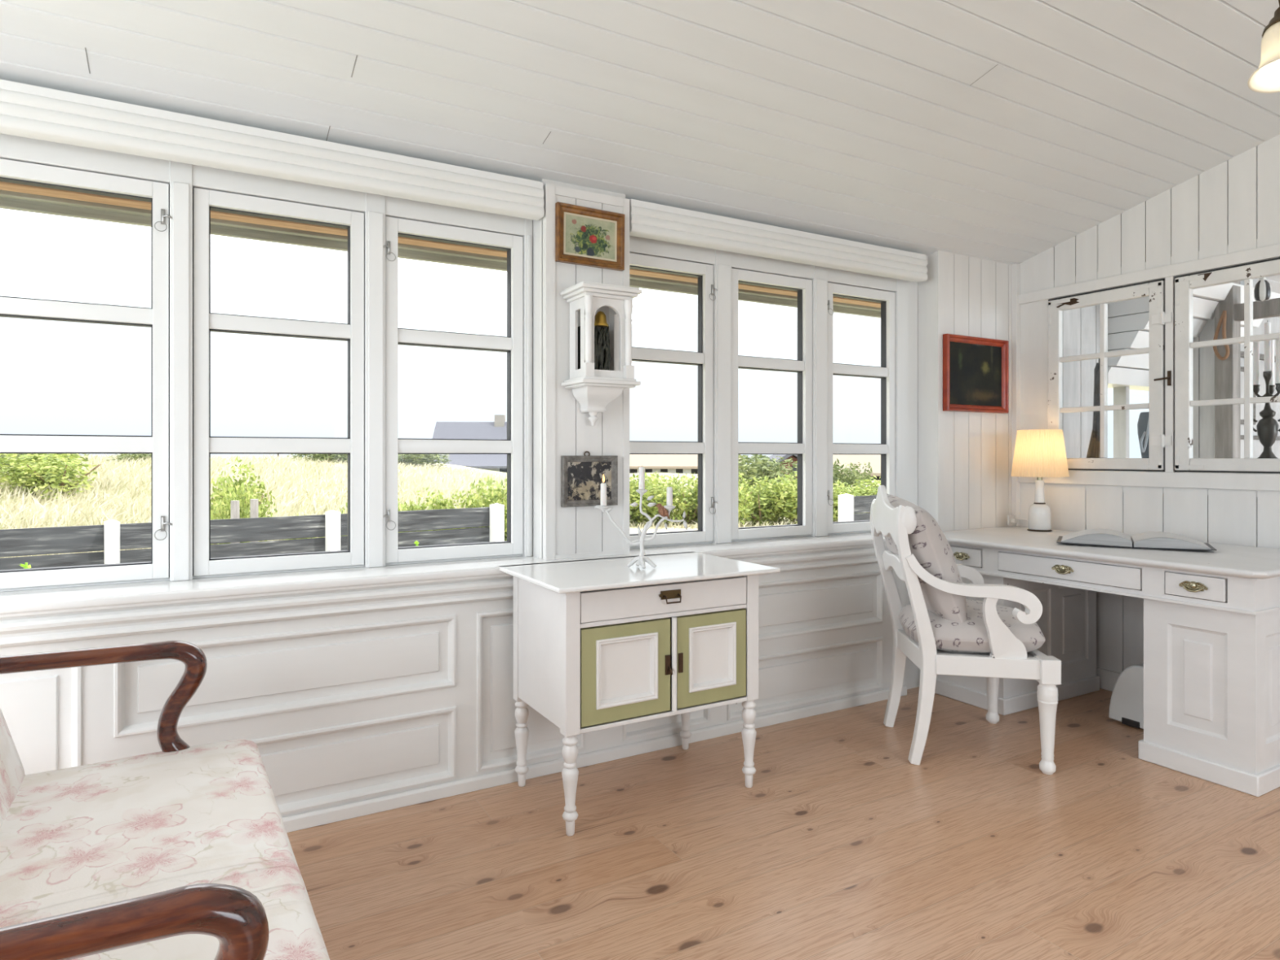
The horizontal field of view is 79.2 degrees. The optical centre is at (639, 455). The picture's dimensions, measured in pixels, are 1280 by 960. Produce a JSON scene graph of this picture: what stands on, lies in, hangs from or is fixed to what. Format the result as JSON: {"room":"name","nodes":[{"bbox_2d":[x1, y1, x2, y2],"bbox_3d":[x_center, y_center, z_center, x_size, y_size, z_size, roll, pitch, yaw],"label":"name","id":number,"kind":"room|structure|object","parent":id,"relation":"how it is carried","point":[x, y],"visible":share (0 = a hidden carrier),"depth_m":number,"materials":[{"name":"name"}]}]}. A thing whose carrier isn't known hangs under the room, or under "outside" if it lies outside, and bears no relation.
{"room":"sunroom","nodes":[
{"label":"sunroom","id":0,"kind":"room"},
{"bbox_2d":[532,177,629,559],"bbox_3d":[-0.256,-0.330,3.112,0.362,1.500,0.229,0,0,-30],"label":"wall pier","id":1,"kind":"object","parent":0,"point":[560,428],"visible":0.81,"depth_m":2.99,"materials":[{"name":"wood"}]},
{"bbox_2d":[560,451,617,506],"bbox_3d":[-0.194,0.089,3.008,0.237,0.214,0.022,0,0,-30],"label":"framed print","id":2,"kind":"object","parent":1,"relation":"attached to","point":[581,476],"visible":1,"depth_m":3.00,"materials":[{"name":"grey wood"}]},
{"bbox_2d":[567,462,611,500],"bbox_3d":[-0.197,0.098,3.012,0.199,0.158,0.007,0,0,-30],"label":"picture","id":3,"kind":"object","parent":2,"relation":"attached to","point":[584,479],"depth_m":3.01},
{"bbox_2d":[555,201,624,271],"bbox_3d":[-0.191,-0.850,3.006,0.290,0.222,0.028,1,0,-30],"label":"painting","id":4,"kind":"object","parent":1,"relation":"attached to","point":[585,236],"visible":1,"depth_m":3.00,"materials":[{"name":"brown wood"}]},
{"bbox_2d":[565,213,614,259],"bbox_3d":[-0.195,-0.850,3.012,0.239,0.171,0.009,1,0,-30],"label":"picture","id":5,"kind":"object","parent":4,"relation":"attached to","point":[588,236],"depth_m":3.01},
{"bbox_2d":[560,280,642,426],"bbox_3d":[-0.148,-0.374,2.936,0.252,0.519,0.193,0,0,-30],"label":"case","id":6,"kind":"object","parent":1,"relation":"attached to","point":[594,380],"visible":1,"depth_m":2.91,"materials":[{"name":"white wood"}]},
{"bbox_2d":[0,0,1279,318],"bbox_3d":[2.894,-1.731,1.837,10.550,1.424,5.700,0,0,-30],"label":"ceiling","id":7,"kind":"structure","parent":0,"point":[1006,131],"depth_m":2.57,"materials":[{"name":"wood"}]},
{"bbox_2d":[1247,0,1279,93],"bbox_3d":[1.778,-1.266,1.985,0.391,0.602,0.154,0,0,1],"label":"ceiling lamp","id":8,"kind":"object","parent":7,"relation":"hanging from","point":[1266,78],"visible":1,"depth_m":2.02,"materials":[{"name":"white glass"}]},
{"bbox_2d":[0,250,1279,817],"bbox_3d":[1.576,0.050,4.131,10.350,2.260,0.289,0,0,-30],"label":"wall","id":9,"kind":"structure","parent":0,"point":[340,709],"depth_m":2.70,"materials":[{"name":"wood"}]},
{"bbox_2d":[0,158,172,589],"bbox_3d":[-1.717,-0.236,2.322,0.537,1.242,0.073,0,0,-30],"label":"window","id":10,"kind":"structure","parent":9,"relation":"in","point":[156,317],"depth_m":2.37,"materials":[{"name":"white wood"}]},
{"bbox_2d":[0,133,533,591],"bbox_3d":[-1.697,-0.307,2.348,2.907,1.405,0.098,0,0,-30],"label":"trim","id":11,"kind":"structure","parent":9,"relation":"attached to","point":[182,178],"depth_m":2.50,"materials":[{"name":"wood"}]},
{"bbox_2d":[193,187,364,576],"bbox_3d":[-1.213,-0.236,2.622,0.521,1.242,0.055,0,0,-30],"label":"window","id":12,"kind":"structure","parent":9,"relation":"in","point":[205,201],"depth_m":2.59,"materials":[{"name":"white wood"}]},
{"bbox_2d":[0,544,878,648],"bbox_3d":[-0.769,0.469,2.631,4.790,0.093,0.072,0,0,-30],"label":"windowsill","id":13,"kind":"structure","parent":9,"relation":"attached to","point":[18,629],"depth_m":2.40,"materials":[{"name":"wood"}]},
{"bbox_2d":[0,532,885,614],"bbox_3d":[-0.679,0.409,2.781,5.096,0.028,0.261,0,0,-30],"label":"trim","id":14,"kind":"structure","parent":9,"relation":"attached to","point":[107,595],"depth_m":2.51,"materials":[{"name":"wood"}]},
{"bbox_2d":[382,216,523,563],"bbox_3d":[-0.699,-0.236,2.907,0.537,1.242,0.073,0,0,-30],"label":"window","id":15,"kind":"structure","parent":9,"relation":"in","point":[512,344],"depth_m":2.90,"materials":[{"name":"white wood"}]},
{"bbox_2d":[282,684,906,832],"bbox_3d":[-0.763,1.157,2.621,4.790,0.046,0.015,0,0,-30],"label":"baseboard","id":16,"kind":"structure","parent":9,"relation":"attached to","point":[365,807],"depth_m":2.85,"materials":[{"name":"wood"}]},
{"bbox_2d":[629,253,717,546],"bbox_3d":[0.103,-0.236,3.369,0.537,1.242,0.073,0,0,-30],"label":"window","id":17,"kind":"structure","parent":9,"relation":"in","point":[703,358],"depth_m":3.46,"materials":[{"name":"white wood"}]},
{"bbox_2d":[731,267,812,539],"bbox_3d":[0.614,-0.236,3.672,0.491,1.242,0.055,0,0,-30],"label":"window","id":18,"kind":"structure","parent":9,"relation":"in","point":[802,366],"depth_m":3.70,"materials":[{"name":"white wood"}]},
{"bbox_2d":[629,235,917,548],"bbox_3d":[0.647,-0.307,3.695,1.894,1.405,0.098,0,0,-30],"label":"trim","id":19,"kind":"structure","parent":9,"relation":"attached to","point":[905,291],"depth_m":3.77,"materials":[{"name":"wood"}]},
{"bbox_2d":[826,282,894,533],"bbox_3d":[1.115,-0.236,3.950,0.497,1.242,0.073,0,0,-30],"label":"window","id":20,"kind":"structure","parent":9,"relation":"in","point":[886,372],"depth_m":4.00,"materials":[{"name":"white wood"}]},
{"bbox_2d":[942,333,1008,413],"bbox_3d":[1.805,-0.434,4.143,0.500,0.400,0.035,0,0,-30],"label":"painting","id":21,"kind":"object","parent":9,"relation":"attached to","point":[975,370],"visible":1,"depth_m":4.14,"materials":[{"name":"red paint"}]},
{"bbox_2d":[950,341,1001,406],"bbox_3d":[1.800,-0.434,4.151,0.442,0.342,0.012,0,0,-30],"label":"picture","id":22,"kind":"object","parent":21,"relation":"attached to","point":[975,366],"depth_m":4.14,"materials":[{"name":"paint"}]},
{"bbox_2d":[1007,515,1028,524],"bbox_3d":[2.083,0.355,4.252,0.124,0.050,0.052,0,0,11],"label":"power outlet","id":23,"kind":"object","parent":9,"relation":"attached to","point":[1011,520],"visible":0.93,"depth_m":4.25,"materials":[{"name":"white plastic"}]},
{"bbox_2d":[1107,282,1279,391],"bbox_3d":[3.464,-0.748,4.971,1.238,0.595,0.635,0,0,-30],"label":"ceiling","id":24,"kind":"structure","parent":9,"relation":"attached to","point":[1128,321],"depth_m":4.71,"materials":[{"name":"wood"}]},
{"bbox_2d":[1240,366,1255,424],"bbox_3d":[4.407,-0.440,5.655,0.360,0.420,0.025,0,0,-30],"label":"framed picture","id":25,"kind":"object","parent":9,"relation":"attached to","point":[1242,367],"visible":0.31,"depth_m":5.66,"materials":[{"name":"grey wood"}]},
{"bbox_2d":[1240,371,1244,419],"bbox_3d":[4.404,-0.440,5.661,0.304,0.364,0.008,0,0,-30],"label":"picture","id":26,"kind":"object","parent":25,"relation":"attached to","point":[1242,372],"depth_m":5.66},
{"bbox_2d":[1240,351,1275,361],"bbox_3d":[4.980,-0.740,5.983,2.400,0.040,0.028,0,0,-30],"label":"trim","id":27,"kind":"structure","parent":9,"relation":"attached to","point":[1261,356],"depth_m":5.77,"materials":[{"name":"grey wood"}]},
{"bbox_2d":[1240,435,1279,439],"bbox_3d":[4.980,-0.135,5.983,2.400,0.030,0.028,0,0,-30],"label":"trim","id":28,"kind":"structure","parent":9,"relation":"attached to","point":[1255,437],"depth_m":5.73,"materials":[{"name":"grey wood"}]},
{"bbox_2d":[286,686,1279,959],"bbox_3d":[2.864,1.230,1.791,10.450,0.100,5.650,0,0,-30],"label":"floor","id":29,"kind":"structure","parent":0,"point":[839,846],"depth_m":2.28,"materials":[{"name":"brown wood"}]},
{"bbox_2d":[0,640,329,959],"bbox_3d":[-0.996,0.732,1.338,0.756,0.904,1.406,0,0,-32],"label":"sofa","id":30,"kind":"object","parent":29,"relation":"on","point":[181,851],"visible":1,"depth_m":1.43,"materials":[{"name":"fabric"}]},
{"bbox_2d":[498,551,780,836],"bbox_3d":[-0.011,0.787,2.739,0.847,0.785,0.550,0,0,-30],"label":"base cabinet","id":31,"kind":"object","parent":29,"relation":"on","point":[601,644],"visible":1,"depth_m":2.56,"materials":[{"name":"white wood"}]},
{"bbox_2d":[594,489,687,568],"bbox_3d":[0.002,0.256,2.713,0.325,0.275,0.080,0,0,9],"label":"candelabra","id":32,"kind":"object","parent":31,"relation":"on","point":[641,559],"visible":1,"depth_m":2.71,"materials":[{"name":"white metal"}]},
{"bbox_2d":[600,474,606,505],"bbox_3d":[-0.128,0.119,2.715,0.022,0.111,0.022,0,0,-30],"label":"candle","id":33,"kind":"object","parent":32,"relation":"on","point":[603,486],"visible":1,"depth_m":2.71,"materials":[{"name":"wax"}]},
{"bbox_2d":[597,505,609,511],"bbox_3d":[-0.128,0.187,2.715,0.042,0.022,0.042,0,0,-30],"label":"candle cup","id":34,"kind":"object","parent":32,"relation":"on","point":[604,508],"depth_m":2.71,"materials":[{"name":"white metal"}]},
{"bbox_2d":[638,466,644,489],"bbox_3d":[0.006,0.076,2.715,0.022,0.084,0.022,0,0,-30],"label":"candle","id":35,"kind":"object","parent":32,"relation":"on","point":[642,469],"visible":1,"depth_m":2.71,"materials":[{"name":"wax"}]},
{"bbox_2d":[635,489,647,495],"bbox_3d":[0.006,0.130,2.715,0.042,0.022,0.042,0,0,-30],"label":"candle cup","id":36,"kind":"object","parent":32,"relation":"on","point":[641,491],"depth_m":2.70,"materials":[{"name":"white metal"}]},
{"bbox_2d":[654,502,670,519],"bbox_3d":[0.080,0.195,2.715,0.050,0.055,0.027,0,0,23],"label":"bird figurine","id":37,"kind":"object","parent":32,"relation":"attached to","point":[662,510],"visible":1,"depth_m":2.71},
{"bbox_2d":[663,505,675,511],"bbox_3d":[0.104,0.187,2.715,0.042,0.022,0.042,0,0,-30],"label":"candle cup","id":38,"kind":"object","parent":32,"relation":"on","point":[668,508],"depth_m":2.70,"materials":[{"name":"white metal"}]},
{"bbox_2d":[666,484,672,505],"bbox_3d":[0.104,0.140,2.715,0.022,0.071,0.022,0,0,-30],"label":"candle","id":39,"kind":"object","parent":32,"relation":"on","point":[669,490],"visible":1,"depth_m":2.71,"materials":[{"name":"wax"}]},
{"bbox_2d":[870,484,1061,774],"bbox_3d":[1.277,0.652,3.156,0.591,1.062,0.634,0,0,5],"label":"armchair","id":40,"kind":"object","parent":29,"relation":"on","point":[1009,658],"visible":0.88,"depth_m":2.93,"materials":[{"name":"wood"}]},
{"bbox_2d":[898,599,1045,653],"bbox_3d":[1.337,0.696,3.163,0.500,0.175,0.530,0,0,5],"label":"seat cushion","id":41,"kind":"object","parent":40,"relation":"on","point":[971,636],"visible":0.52,"depth_m":2.94,"materials":[{"name":"fabric"}]},
{"bbox_2d":[884,493,967,622],"bbox_3d":[1.155,0.415,3.177,0.276,0.512,0.534,0,0,0],"label":"throw pillow","id":42,"kind":"object","parent":41,"relation":"on","point":[928,544],"visible":0.62,"depth_m":2.96,"materials":[{"name":"fabric"}]},
{"bbox_2d":[934,526,1279,796],"bbox_3d":[2.097,0.787,3.465,0.846,0.786,1.494,0,0,-30],"label":"desk","id":43,"kind":"object","parent":29,"relation":"on","point":[1211,618],"visible":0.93,"depth_m":2.92,"materials":[{"name":"white wood"}]},
{"bbox_2d":[1010,429,1069,532],"bbox_3d":[2.094,0.130,4.051,0.271,0.528,0.271,0,0,-30],"label":"table lamp","id":44,"kind":"object","parent":43,"relation":"on","point":[1040,454],"visible":1,"depth_m":3.97,"materials":[{"name":"white ceramic"}]},
{"bbox_2d":[1056,528,1216,550],"bbox_3d":[2.156,0.364,3.391,0.570,0.058,0.290,0,0,30],"label":"open book","id":45,"kind":"object","parent":43,"relation":"on","point":[1105,537],"visible":1,"depth_m":3.31,"materials":[{"name":"paper"}]},
{"bbox_2d":[1108,662,1143,728],"bbox_3d":[2.214,1.043,3.358,0.153,0.274,0.274,0,0,-30],"label":"heater","id":46,"kind":"object","parent":29,"relation":"on","point":[1126,701],"visible":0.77,"depth_m":3.36,"materials":[{"name":"white plastic"}]},
{"bbox_2d":[832,454,880,479],"bbox_3d":[11.777,0.680,42.000,5.800,2.200,6.000,0,0,0],"label":"sky","id":47,"kind":"structure","parent":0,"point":[874,460],"depth_m":40.42,"materials":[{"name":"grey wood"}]},
{"bbox_2d":[1086,358,1100,457],"bbox_3d":[2.459,-0.241,4.182,0.070,0.640,0.126,0,0,-30],"label":"bouquet","id":48,"kind":"object","parent":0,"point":[1094,448],"visible":0.6,"depth_m":4.15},
{"bbox_2d":[1017,134,1279,672],"bbox_3d":[3.417,-0.645,2.161,0.100,3.650,5.540,0,0,-30],"label":"wall","id":49,"kind":"structure","parent":0,"point":[1233,206],"depth_m":3.73,"materials":[{"name":"wood"}]},
{"bbox_2d":[1096,666,1120,691],"bbox_3d":[3.426,1.130,2.028,0.018,0.100,5.300,0,0,-30],"label":"baseboard","id":50,"kind":"structure","parent":49,"relation":"attached to","point":[1108,678],"depth_m":3.88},
{"bbox_2d":[1048,278,1171,471],"bbox_3d":[2.349,-0.383,3.899,0.065,0.917,0.613,0,0,-30],"label":"window","id":51,"kind":"structure","parent":49,"relation":"in","point":[1155,289],"depth_m":3.88,"materials":[{"name":"white paint"}]},
{"bbox_2d":[1018,470,1279,491],"bbox_3d":[2.630,0.114,3.415,0.016,0.072,2.100,0,0,-30],"label":"trim","id":52,"kind":"structure","parent":49,"relation":"attached to","point":[1252,482],"depth_m":3.63,"materials":[{"name":"wood"}]},
{"bbox_2d":[1018,243,1279,304],"bbox_3d":[2.530,-0.871,3.589,0.016,0.054,1.700,0,0,-30],"label":"trim","id":53,"kind":"structure","parent":49,"relation":"attached to","point":[1270,251],"depth_m":3.68,"materials":[{"name":"wood"}]},
{"bbox_2d":[1164,275,1175,472],"bbox_3d":[2.537,-0.383,3.670,0.102,0.922,0.035,0,0,-30],"label":"trim","id":54,"kind":"structure","parent":49,"relation":"attached to","point":[1169,281],"depth_m":3.64,"materials":[{"name":"wood"}]},
{"bbox_2d":[1174,257,1279,473],"bbox_3d":[2.661,-0.383,3.381,0.040,0.917,0.580,0,0,-30],"label":"window","id":55,"kind":"structure","parent":49,"relation":"in","point":[1184,285],"depth_m":3.49,"materials":[{"name":"white paint"}]},
{"bbox_2d":[1253,276,1271,301],"bbox_3d":[2.772,-0.768,3.443,0.062,0.160,0.062,0,0,-30],"label":"hanging ornament","id":56,"kind":"object","parent":49,"relation":"hanging from","point":[1262,290],"visible":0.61,"depth_m":3.42,"materials":[{"name":"silver"}]},
{"bbox_3d":[2.686,0.097,3.765,0.310,0.035,1.350,0,0,-30],"label":"trim","id":57,"kind":"structure","parent":49,"relation":"attached to","visible":0},
{"bbox_2d":[1137,412,1149,457],"bbox_3d":[2.590,-0.070,3.915,0.119,0.300,0.127,0,0,23],"label":"jug","id":58,"kind":"object","parent":57,"relation":"on","point":[1143,424],"visible":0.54,"depth_m":3.89,"materials":[{"name":"grey glass"}]},
{"bbox_2d":[1245,371,1279,473],"bbox_3d":[2.840,-0.146,3.495,0.168,0.468,0.160,0,0,-25],"label":"candlestick","id":59,"kind":"object","parent":57,"relation":"on","point":[1267,427],"visible":0.71,"depth_m":3.48,"materials":[{"name":"black metal"}]},
{"bbox_2d":[1253,341,1259,385],"bbox_3d":[2.814,-0.438,3.531,0.024,0.228,0.023,0,0,-30],"label":"candle","id":60,"kind":"object","parent":59,"relation":"on","point":[1255,344],"visible":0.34,"depth_m":3.52,"materials":[{"name":"wax"}]},
{"bbox_2d":[1264,320,1271,370],"bbox_3d":[2.836,-0.498,3.494,0.024,0.228,0.023,0,0,-30],"label":"candle","id":61,"kind":"object","parent":59,"relation":"on","point":[1267,325],"visible":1,"depth_m":3.48,"materials":[{"name":"wax"}]},
{"bbox_2d":[1267,339,1274,385],"bbox_3d":[2.893,-0.438,3.544,0.024,0.228,0.023,0,0,-30],"label":"candle","id":62,"kind":"object","parent":59,"relation":"on","point":[1272,380],"visible":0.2,"depth_m":3.53,"materials":[{"name":"wax"}]},
{"bbox_2d":[1275,338,1279,383],"bbox_3d":[2.857,-0.438,3.456,0.024,0.228,0.023,0,0,-30],"label":"candle","id":63,"kind":"object","parent":59,"relation":"on","point":[1277,341],"visible":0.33,"depth_m":3.45,"materials":[{"name":"wax"}]},
{"bbox_2d":[1192,315,1214,457],"bbox_3d":[3.513,0.020,4.944,0.040,2.320,0.330,0,0,-30],"label":"wall partition","id":64,"kind":"structure","parent":0,"point":[1203,358],"depth_m":4.85,"materials":[{"name":"wood"}]},
{"bbox_2d":[1213,310,1229,359],"bbox_3d":[3.540,-0.731,4.706,0.031,0.304,0.090,0,0,-30],"label":"rope","id":65,"kind":"object","parent":64,"relation":"hanging from","point":[1222,320],"visible":0.89,"depth_m":4.69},
{"bbox_2d":[1214,280,1279,458],"bbox_3d":[3.878,0.015,4.289,0.100,2.330,1.170,0,0,-30],"label":"trim","id":66,"kind":"structure","parent":64,"relation":"attached to","point":[1227,371],"depth_m":4.71,"materials":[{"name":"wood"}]},
{"bbox_3d":[-0.738,-0.020,2.835,5.146,2.400,0.229,0,0,-30],"label":"lintel","id":67,"kind":"object","parent":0,"visible":0},
{"bbox_2d":[0,79,544,220],"bbox_3d":[-1.500,-0.969,2.297,2.590,0.132,0.064,0,0,-30],"label":"blind","id":68,"kind":"object","parent":67,"relation":"attached to","point":[26,110],"visible":1,"depth_m":2.43,"materials":[{"name":"white fabric"}]},
{"bbox_2d":[629,198,927,282],"bbox_3d":[0.707,-0.969,3.566,1.742,0.132,0.064,0,0,-30],"label":"blind","id":69,"kind":"object","parent":67,"relation":"attached to","point":[647,220],"visible":0.85,"depth_m":3.46,"materials":[{"name":"white fabric"}]},
{"label":"outside","id":70,"kind":"structure","parent":0,"visible":0},
{"bbox_2d":[0,453,880,558],"bbox_3d":[13.795,0.952,36.193,140.000,1.585,128.998,0,0,-30],"label":"ground","id":71,"kind":"structure","parent":70,"point":[633,530],"depth_m":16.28,"materials":[{"name":"green plant"}]},
{"bbox_2d":[19,562,31,568],"bbox_3d":[-3.413,1.077,4.303,0.081,0.966,0.078,0,0,-7],"label":"young plant","id":72,"kind":"object","parent":71,"relation":"on","point":[26,566],"visible":0.11,"depth_m":4.29,"materials":[{"name":"green plant"}]},
{"bbox_2d":[0,453,89,475],"bbox_3d":[-12.101,0.125,15.023,2.074,0.992,2.374,0,0,14],"label":"bush","id":73,"kind":"object","parent":71,"relation":"on","point":[85,455],"visible":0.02,"depth_m":14.90,"materials":[{"name":"green plant"}]},
{"bbox_2d":[0,453,101,499],"bbox_3d":[-9.881,0.277,12.880,1.958,0.882,2.069,0,0,-6],"label":"bush","id":74,"kind":"object","parent":71,"relation":"on","point":[44,468],"visible":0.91,"depth_m":12.63,"materials":[{"name":"green plant"}]},
{"bbox_2d":[106,453,151,466],"bbox_3d":[-15.595,0.130,23.992,1.745,0.595,1.728,0,0,20],"label":"bush","id":75,"kind":"object","parent":71,"relation":"on","point":[120,456],"visible":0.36,"depth_m":23.59,"materials":[{"name":"green plant"}]},
{"bbox_2d":[230,500,239,543],"bbox_3d":[-4.137,0.990,7.900,0.090,1.059,0.086,0,0,-30],"label":"wooden stake","id":76,"kind":"object","parent":71,"relation":"on","point":[235,513],"visible":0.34,"depth_m":7.87,"materials":[{"name":"white wood"}]},
{"bbox_2d":[210,484,266,544],"bbox_3d":[-4.452,0.855,8.437,0.676,1.114,0.724,0,0,1],"label":"bush","id":77,"kind":"object","parent":71,"relation":"on","point":[226,504],"visible":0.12,"depth_m":8.34,"materials":[{"name":"green plant"}]},
{"bbox_2d":[210,454,277,544],"bbox_3d":[-4.979,0.607,9.603,1.011,1.238,0.981,0,0,36],"label":"bush","id":78,"kind":"object","parent":71,"relation":"on","point":[216,492],"visible":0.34,"depth_m":9.61,"materials":[{"name":"green plant"}]},
{"bbox_2d":[0,502,504,569],"bbox_3d":[-5.137,1.121,5.927,9.105,1.171,0.203,0,0,-39],"label":"fence","id":79,"kind":"object","parent":71,"relation":"on","point":[113,536],"visible":0.39,"depth_m":7.21,"materials":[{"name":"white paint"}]},
{"bbox_2d":[249,498,258,542],"bbox_3d":[-4.092,0.974,8.200,0.090,1.028,0.086,0,0,-30],"label":"wooden stake","id":80,"kind":"object","parent":71,"relation":"on","point":[254,503],"visible":0.34,"depth_m":8.17,"materials":[{"name":"white wood"}]},
{"bbox_2d":[287,453,347,464],"bbox_3d":[-10.378,-0.006,26.015,2.602,1.042,2.419,0,0,-39],"label":"bush","id":81,"kind":"object","parent":71,"relation":"on","point":[344,456],"visible":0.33,"depth_m":25.51,"materials":[{"name":"green plant"}]},
{"bbox_2d":[320,502,347,537],"bbox_3d":[-3.142,0.988,8.299,0.687,1.070,0.708,0,0,4],"label":"bush","id":82,"kind":"object","parent":71,"relation":"on","point":[346,504],"visible":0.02,"depth_m":8.31,"materials":[{"name":"green plant"}]},
{"bbox_2d":[398,498,422,533],"bbox_3d":[-2.876,0.974,8.997,0.931,1.040,0.869,0,0,-44],"label":"bush","id":83,"kind":"object","parent":71,"relation":"on","point":[410,508],"visible":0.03,"depth_m":9.21,"materials":[{"name":"green plant"}]},
{"bbox_2d":[399,484,450,531],"bbox_3d":[-2.599,0.901,9.402,1.011,1.139,0.981,0,0,18],"label":"bush","id":84,"kind":"object","parent":71,"relation":"on","point":[423,506],"visible":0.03,"depth_m":9.38,"materials":[{"name":"green plant"}]},
{"bbox_2d":[398,453,452,468],"bbox_3d":[-8.970,0.118,30.007,2.968,0.942,3.722,0,0,11],"label":"bush","id":85,"kind":"object","parent":71,"relation":"on","point":[422,459],"visible":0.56,"depth_m":29.47,"materials":[{"name":"green plant"}]},
{"bbox_2d":[406,414,506,472],"bbox_3d":[-9.863,0.155,44.429,6.700,5.050,6.100,0,0,-2],"label":"house","id":86,"kind":"structure","parent":71,"relation":"on","point":[497,429],"depth_m":44.13,"materials":[{"name":"grey stone"}]},
{"bbox_2d":[423,489,495,530],"bbox_3d":[-2.191,0.945,9.569,1.034,1.114,0.965,0,0,-17],"label":"bush","id":87,"kind":"object","parent":71,"relation":"on","point":[441,505],"visible":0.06,"depth_m":9.34,"materials":[{"name":"green plant"}]},
{"bbox_2d":[464,475,506,541],"bbox_3d":[-1.949,0.858,9.797,1.011,1.287,0.981,0,0,24],"label":"bush","id":88,"kind":"object","parent":71,"relation":"on","point":[473,485],"visible":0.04,"depth_m":9.69,"materials":[{"name":"green plant"}]},
{"bbox_2d":[466,474,506,541],"bbox_3d":[-1.699,0.890,9.750,0.965,1.300,1.034,0,0,4],"label":"bush","id":89,"kind":"object","parent":71,"relation":"on","point":[496,491],"visible":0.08,"depth_m":9.67,"materials":[{"name":"green plant"}]},
{"bbox_2d":[629,471,683,525],"bbox_3d":[-0.249,0.976,17.198,2.510,1.263,1.883,0,0,39],"label":"bush","id":90,"kind":"object","parent":71,"relation":"on","point":[634,512],"visible":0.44,"depth_m":16.61,"materials":[{"name":"green plant"}]},
{"bbox_2d":[631,471,689,524],"bbox_3d":[0.342,0.959,17.605,1.699,1.287,2.355,0,0,8],"label":"bush","id":91,"kind":"object","parent":71,"relation":"on","point":[683,505],"visible":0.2,"depth_m":16.91,"materials":[{"name":"green plant"}]},
{"bbox_2d":[645,471,697,524],"bbox_3d":[1.075,0.979,17.536,1.738,1.244,2.317,0,0,16],"label":"bush","id":92,"kind":"object","parent":71,"relation":"on","point":[690,483],"visible":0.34,"depth_m":17.34,"materials":[{"name":"green plant"}]},
{"bbox_2d":[629,454,742,473],"bbox_3d":[2.423,0.980,50.000,8.100,2.400,5.000,0,0,0],"label":"house","id":93,"kind":"structure","parent":71,"relation":"on","point":[682,464],"depth_m":48.03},
{"bbox_2d":[688,471,755,524],"bbox_3d":[1.933,0.938,17.206,1.699,1.367,2.355,0,0,35],"label":"bush","id":94,"kind":"object","parent":71,"relation":"on","point":[743,507],"visible":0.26,"depth_m":16.72,"materials":[{"name":"green plant"}]},
{"bbox_2d":[696,454,797,497],"bbox_3d":[3.562,0.712,24.992,2.968,1.736,4.391,0,0,44],"label":"bush","id":95,"kind":"object","parent":71,"relation":"on","point":[762,464],"visible":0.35,"depth_m":24.13,"materials":[{"name":"green plant"}]},
{"bbox_2d":[737,474,797,525],"bbox_3d":[2.771,1.031,17.540,2.317,1.207,1.738,0,0,-34],"label":"bush","id":96,"kind":"object","parent":71,"relation":"on","point":[761,511],"visible":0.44,"depth_m":17.28,"materials":[{"name":"green plant"}]},
{"bbox_2d":[757,454,797,484],"bbox_3d":[5.660,0.895,30.000,2.500,2.170,3.000,0,0,0],"label":"cabin","id":97,"kind":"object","parent":71,"relation":"on","point":[794,457],"visible":0.18,"depth_m":28.80,"materials":[{"name":"grey stone"}]},
{"bbox_2d":[743,471,847,524],"bbox_3d":[3.548,0.955,17.499,2.355,1.327,1.699,0,0,24],"label":"bush","id":98,"kind":"object","parent":71,"relation":"on","point":[790,508],"visible":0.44,"depth_m":17.16,"materials":[{"name":"green plant"}]},
{"bbox_2d":[832,458,875,494],"bbox_3d":[5.596,0.858,20.986,1.555,1.587,1.730,0,0,35],"label":"bush","id":99,"kind":"object","parent":71,"relation":"on","point":[837,475],"visible":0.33,"depth_m":20.66,"materials":[{"name":"green plant"}]},
{"bbox_2d":[832,480,876,521],"bbox_3d":[4.601,1.079,17.733,2.295,1.114,1.716,0,0,-20],"label":"bush","id":100,"kind":"object","parent":71,"relation":"on","point":[835,517],"visible":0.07,"depth_m":17.35,"materials":[{"name":"green plant"}]},
{"bbox_2d":[833,475,880,514],"bbox_3d":[5.476,1.021,18.194,2.551,1.139,1.840,0,0,-24],"label":"bush","id":101,"kind":"object","parent":71,"relation":"on","point":[873,492],"visible":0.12,"depth_m":17.88,"materials":[{"name":"green plant"}]},
{"bbox_2d":[838,493,876,521],"bbox_3d":[4.675,1.060,11.378,5.505,1.171,0.203,0,0,-39],"label":"fence","id":102,"kind":"object","parent":71,"relation":"on","point":[850,506],"visible":0.06,"depth_m":9.93,"materials":[{"name":"white paint"}]},
{"bbox_2d":[866,480,880,493],"bbox_3d":[6.685,1.029,18.699,2.486,1.068,1.858,0,0,-13],"label":"bush","id":103,"kind":"object","parent":71,"relation":"on","point":[875,481],"visible":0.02,"depth_m":18.85,"materials":[{"name":"green plant"}]},
{"bbox_3d":[0.968,-1.053,4.184,11.350,0.195,0.390,0,0,-30],"label":"trim","id":104,"kind":"structure","parent":0,"visible":0},
{"bbox_2d":[0,189,880,317],"bbox_3d":[0.856,-0.935,4.380,11.350,0.170,0.060,0,0,-30],"label":"trim","id":105,"kind":"structure","parent":104,"relation":"attached to","point":[11,200],"depth_m":3.11,"materials":[{"name":"wood"}]},
{"bbox_2d":[0,181,880,307],"bbox_3d":[0.946,-0.949,4.223,11.350,0.162,0.080,0,0,-30],"label":"trim","id":106,"kind":"structure","parent":104,"relation":"attached to","point":[7,186],"depth_m":2.94,"materials":[{"name":"wood"}]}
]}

